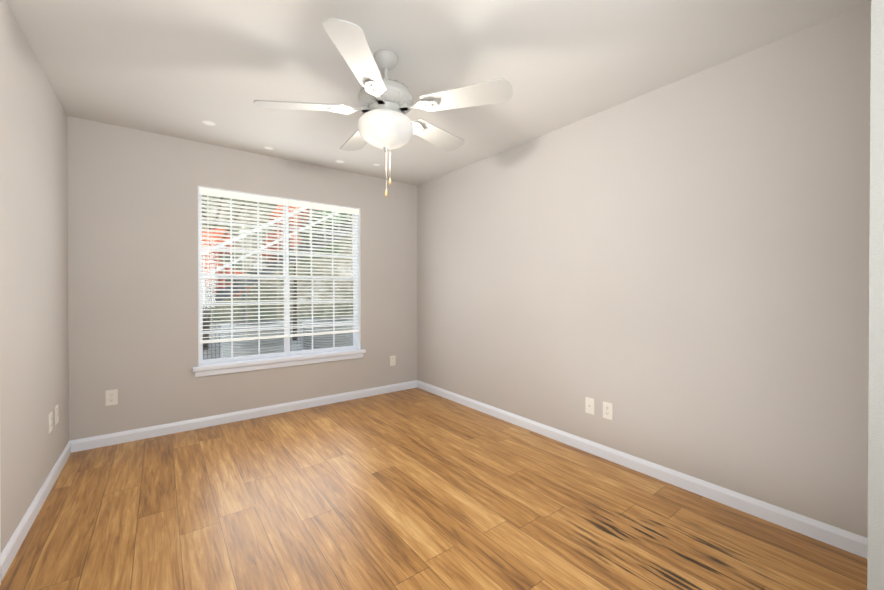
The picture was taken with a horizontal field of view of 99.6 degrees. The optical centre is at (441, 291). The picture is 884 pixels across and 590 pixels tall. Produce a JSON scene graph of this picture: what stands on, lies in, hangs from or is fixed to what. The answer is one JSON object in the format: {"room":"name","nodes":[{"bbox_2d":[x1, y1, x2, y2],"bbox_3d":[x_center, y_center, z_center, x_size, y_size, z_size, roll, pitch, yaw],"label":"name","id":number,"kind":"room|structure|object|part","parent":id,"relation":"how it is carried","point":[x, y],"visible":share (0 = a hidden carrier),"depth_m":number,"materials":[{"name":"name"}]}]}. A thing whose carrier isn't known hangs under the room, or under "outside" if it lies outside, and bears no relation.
{"room":"empty bedroom","nodes":[
{"label":"empty bedroom","id":0,"kind":"room"},
{"bbox_2d":[0,0,68,552],"bbox_3d":[-1.279,-0.039,0.714,0.120,2.440,4.900,0,0,-37],"label":"wall","id":1,"kind":"structure","parent":0,"point":[34,372],"depth_m":1.90,"materials":[{"name":"paint"}]},
{"bbox_2d":[0,499,0,584],"bbox_3d":[-1.549,0.148,1.081,0.141,2.062,0.936,0,0,-37],"label":"door frame","id":2,"kind":"structure","parent":1,"relation":"attached to","point":[0,541],"depth_m":1.50,"materials":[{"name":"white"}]},
{"bbox_2d":[1,441,70,580],"bbox_3d":[-2.245,1.130,2.109,0.013,0.086,1.492,0,0,-37],"label":"baseboard","id":3,"kind":"structure","parent":1,"relation":"attached to","point":[12,547],"depth_m":1.87,"materials":[{"name":"white wood"}]},
{"bbox_2d":[49,412,52,432],"bbox_3d":[-2.356,0.788,2.248,0.008,0.115,0.070,0,0,-37],"label":"electrical outlet","id":4,"kind":"object","parent":1,"relation":"attached to","point":[50,422],"visible":0.98,"depth_m":2.23,"materials":[{"name":"white plastic"}]},
{"bbox_2d":[55,405,59,424],"bbox_3d":[-2.456,0.787,2.386,0.014,0.115,0.070,0,0,-37],"label":"electrical outlet","id":5,"kind":"object","parent":1,"relation":"attached to","point":[57,414],"visible":1,"depth_m":2.38,"materials":[{"name":"white plastic"}]},
{"bbox_2d":[67,116,416,440],"bbox_3d":[-1.549,-0.055,3.674,3.320,2.440,0.150,0,0,-37],"label":"wall","id":6,"kind":"structure","parent":0,"point":[133,267],"depth_m":3.07,"materials":[{"name":"paint"}]},
{"bbox_2d":[105,389,117,405],"bbox_3d":[-2.519,0.809,2.847,0.070,0.115,0.008,0,0,-37],"label":"electrical outlet","id":7,"kind":"object","parent":6,"relation":"attached to","point":[111,397],"visible":1,"depth_m":2.85,"materials":[{"name":"white plastic"}]},
{"bbox_2d":[70,380,417,452],"bbox_3d":[-1.500,1.122,3.616,3.020,0.086,0.013,0,0,-37],"label":"baseboard","id":8,"kind":"structure","parent":6,"relation":"attached to","point":[82,444],"depth_m":3.28,"materials":[{"name":"white wood"}]},
{"bbox_2d":[192,349,365,376],"bbox_3d":[-1.495,0.681,3.648,1.580,0.092,0.120,0,0,-37],"label":"window sill","id":9,"kind":"structure","parent":6,"relation":"attached to","point":[211,369],"depth_m":3.53,"materials":[{"name":"white wood"}]},
{"bbox_2d":[198,186,360,365],"bbox_3d":[-1.529,-0.135,3.689,1.490,1.540,0.146,0,0,-37],"label":"window","id":10,"kind":"structure","parent":6,"relation":"in","point":[356,340],"depth_m":3.69,"materials":[{"name":"white plastic"}]},
{"bbox_2d":[199,187,288,343],"bbox_3d":[-1.798,-0.223,3.432,0.730,1.340,0.072,0,0,-37],"label":"window blind","id":11,"kind":"object","parent":10,"relation":"attached to","point":[238,196],"visible":1,"depth_m":3.41,"materials":[{"name":"white plastic"}]},
{"bbox_2d":[289,200,358,336],"bbox_3d":[-1.209,-0.226,3.877,0.730,1.340,0.072,0,0,-37],"label":"window blind","id":12,"kind":"object","parent":10,"relation":"attached to","point":[309,205],"visible":1,"depth_m":3.86,"materials":[{"name":"white plastic"}]},
{"bbox_2d":[390,355,395,365],"bbox_3d":[-0.568,0.801,4.322,0.070,0.115,0.008,0,0,-37],"label":"electrical outlet","id":13,"kind":"object","parent":6,"relation":"attached to","point":[392,360],"visible":1,"depth_m":4.32,"materials":[{"name":"white plastic"}]},
{"bbox_2d":[0,388,866,589],"bbox_3d":[-0.345,1.227,1.426,4.120,0.100,5.200,0,0,-37],"label":"floor","id":14,"kind":"structure","parent":0,"point":[414,489],"depth_m":1.92,"materials":[{"name":"laminate"}]},
{"bbox_2d":[6,0,870,185],"bbox_3d":[-0.345,-1.313,1.412,4.120,0.100,5.200,0,0,-37],"label":"ceiling","id":15,"kind":"structure","parent":0,"point":[207,71],"depth_m":2.04,"materials":[{"name":"paint"}]},
{"bbox_2d":[254,18,512,196],"bbox_3d":[-0.307,-0.898,2.082,1.255,0.736,1.252,0,0,-37],"label":"ceiling fan","id":16,"kind":"object","parent":15,"relation":"hanging from","point":[385,123],"visible":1,"depth_m":1.91,"materials":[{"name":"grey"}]},
{"bbox_3d":[-0.304,-0.840,2.023,0.300,0.176,0.300,0,0,-37],"label":"lamp shade","id":17,"kind":"part","parent":16,"relation":"part of","materials":[{"name":"white glass"}]},
{"bbox_2d":[417,3,870,537],"bbox_3d":[1.238,-0.049,2.616,0.150,2.440,4.900,0,0,-37],"label":"wall","id":18,"kind":"structure","parent":0,"point":[676,274],"depth_m":2.18,"materials":[{"name":"paint"}]},
{"bbox_2d":[585,397,594,414],"bbox_3d":[1.070,0.830,2.707,0.014,0.115,0.070,0,0,-37],"label":"electrical outlet","id":19,"kind":"object","parent":18,"relation":"attached to","point":[589,405],"visible":1,"depth_m":2.70,"materials":[{"name":"white plastic"}]},
{"bbox_2d":[603,401,612,419],"bbox_3d":[1.154,0.831,2.601,0.008,0.115,0.070,0,0,-37],"label":"electrical outlet","id":20,"kind":"object","parent":18,"relation":"attached to","point":[607,410],"visible":1,"depth_m":2.60,"materials":[{"name":"white plastic"}]},
{"bbox_2d":[417,380,867,558],"bbox_3d":[0.816,1.125,3.045,0.013,0.086,3.691,0,0,-37],"label":"baseboard","id":21,"kind":"structure","parent":18,"relation":"attached to","point":[850,542],"depth_m":2.18,"materials":[{"name":"white wood"}]},
{"bbox_2d":[867,0,883,589],"bbox_3d":[1.789,-0.039,0.711,1.270,2.440,1.196,0,0,-37],"label":"wall bump-out","id":22,"kind":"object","parent":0,"point":[875,569],"depth_m":0.80,"materials":[{"name":"paint"}]},
{"label":"outside","id":23,"kind":"structure","parent":0,"visible":0},
{"bbox_2d":[200,195,352,364],"bbox_3d":[-5.437,-2.708,9.615,22.000,8.320,14.000,0,0,-37],"label":"yard","id":24,"kind":"structure","parent":23,"point":[210,349],"depth_m":8.25,"materials":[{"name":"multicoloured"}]}
]}

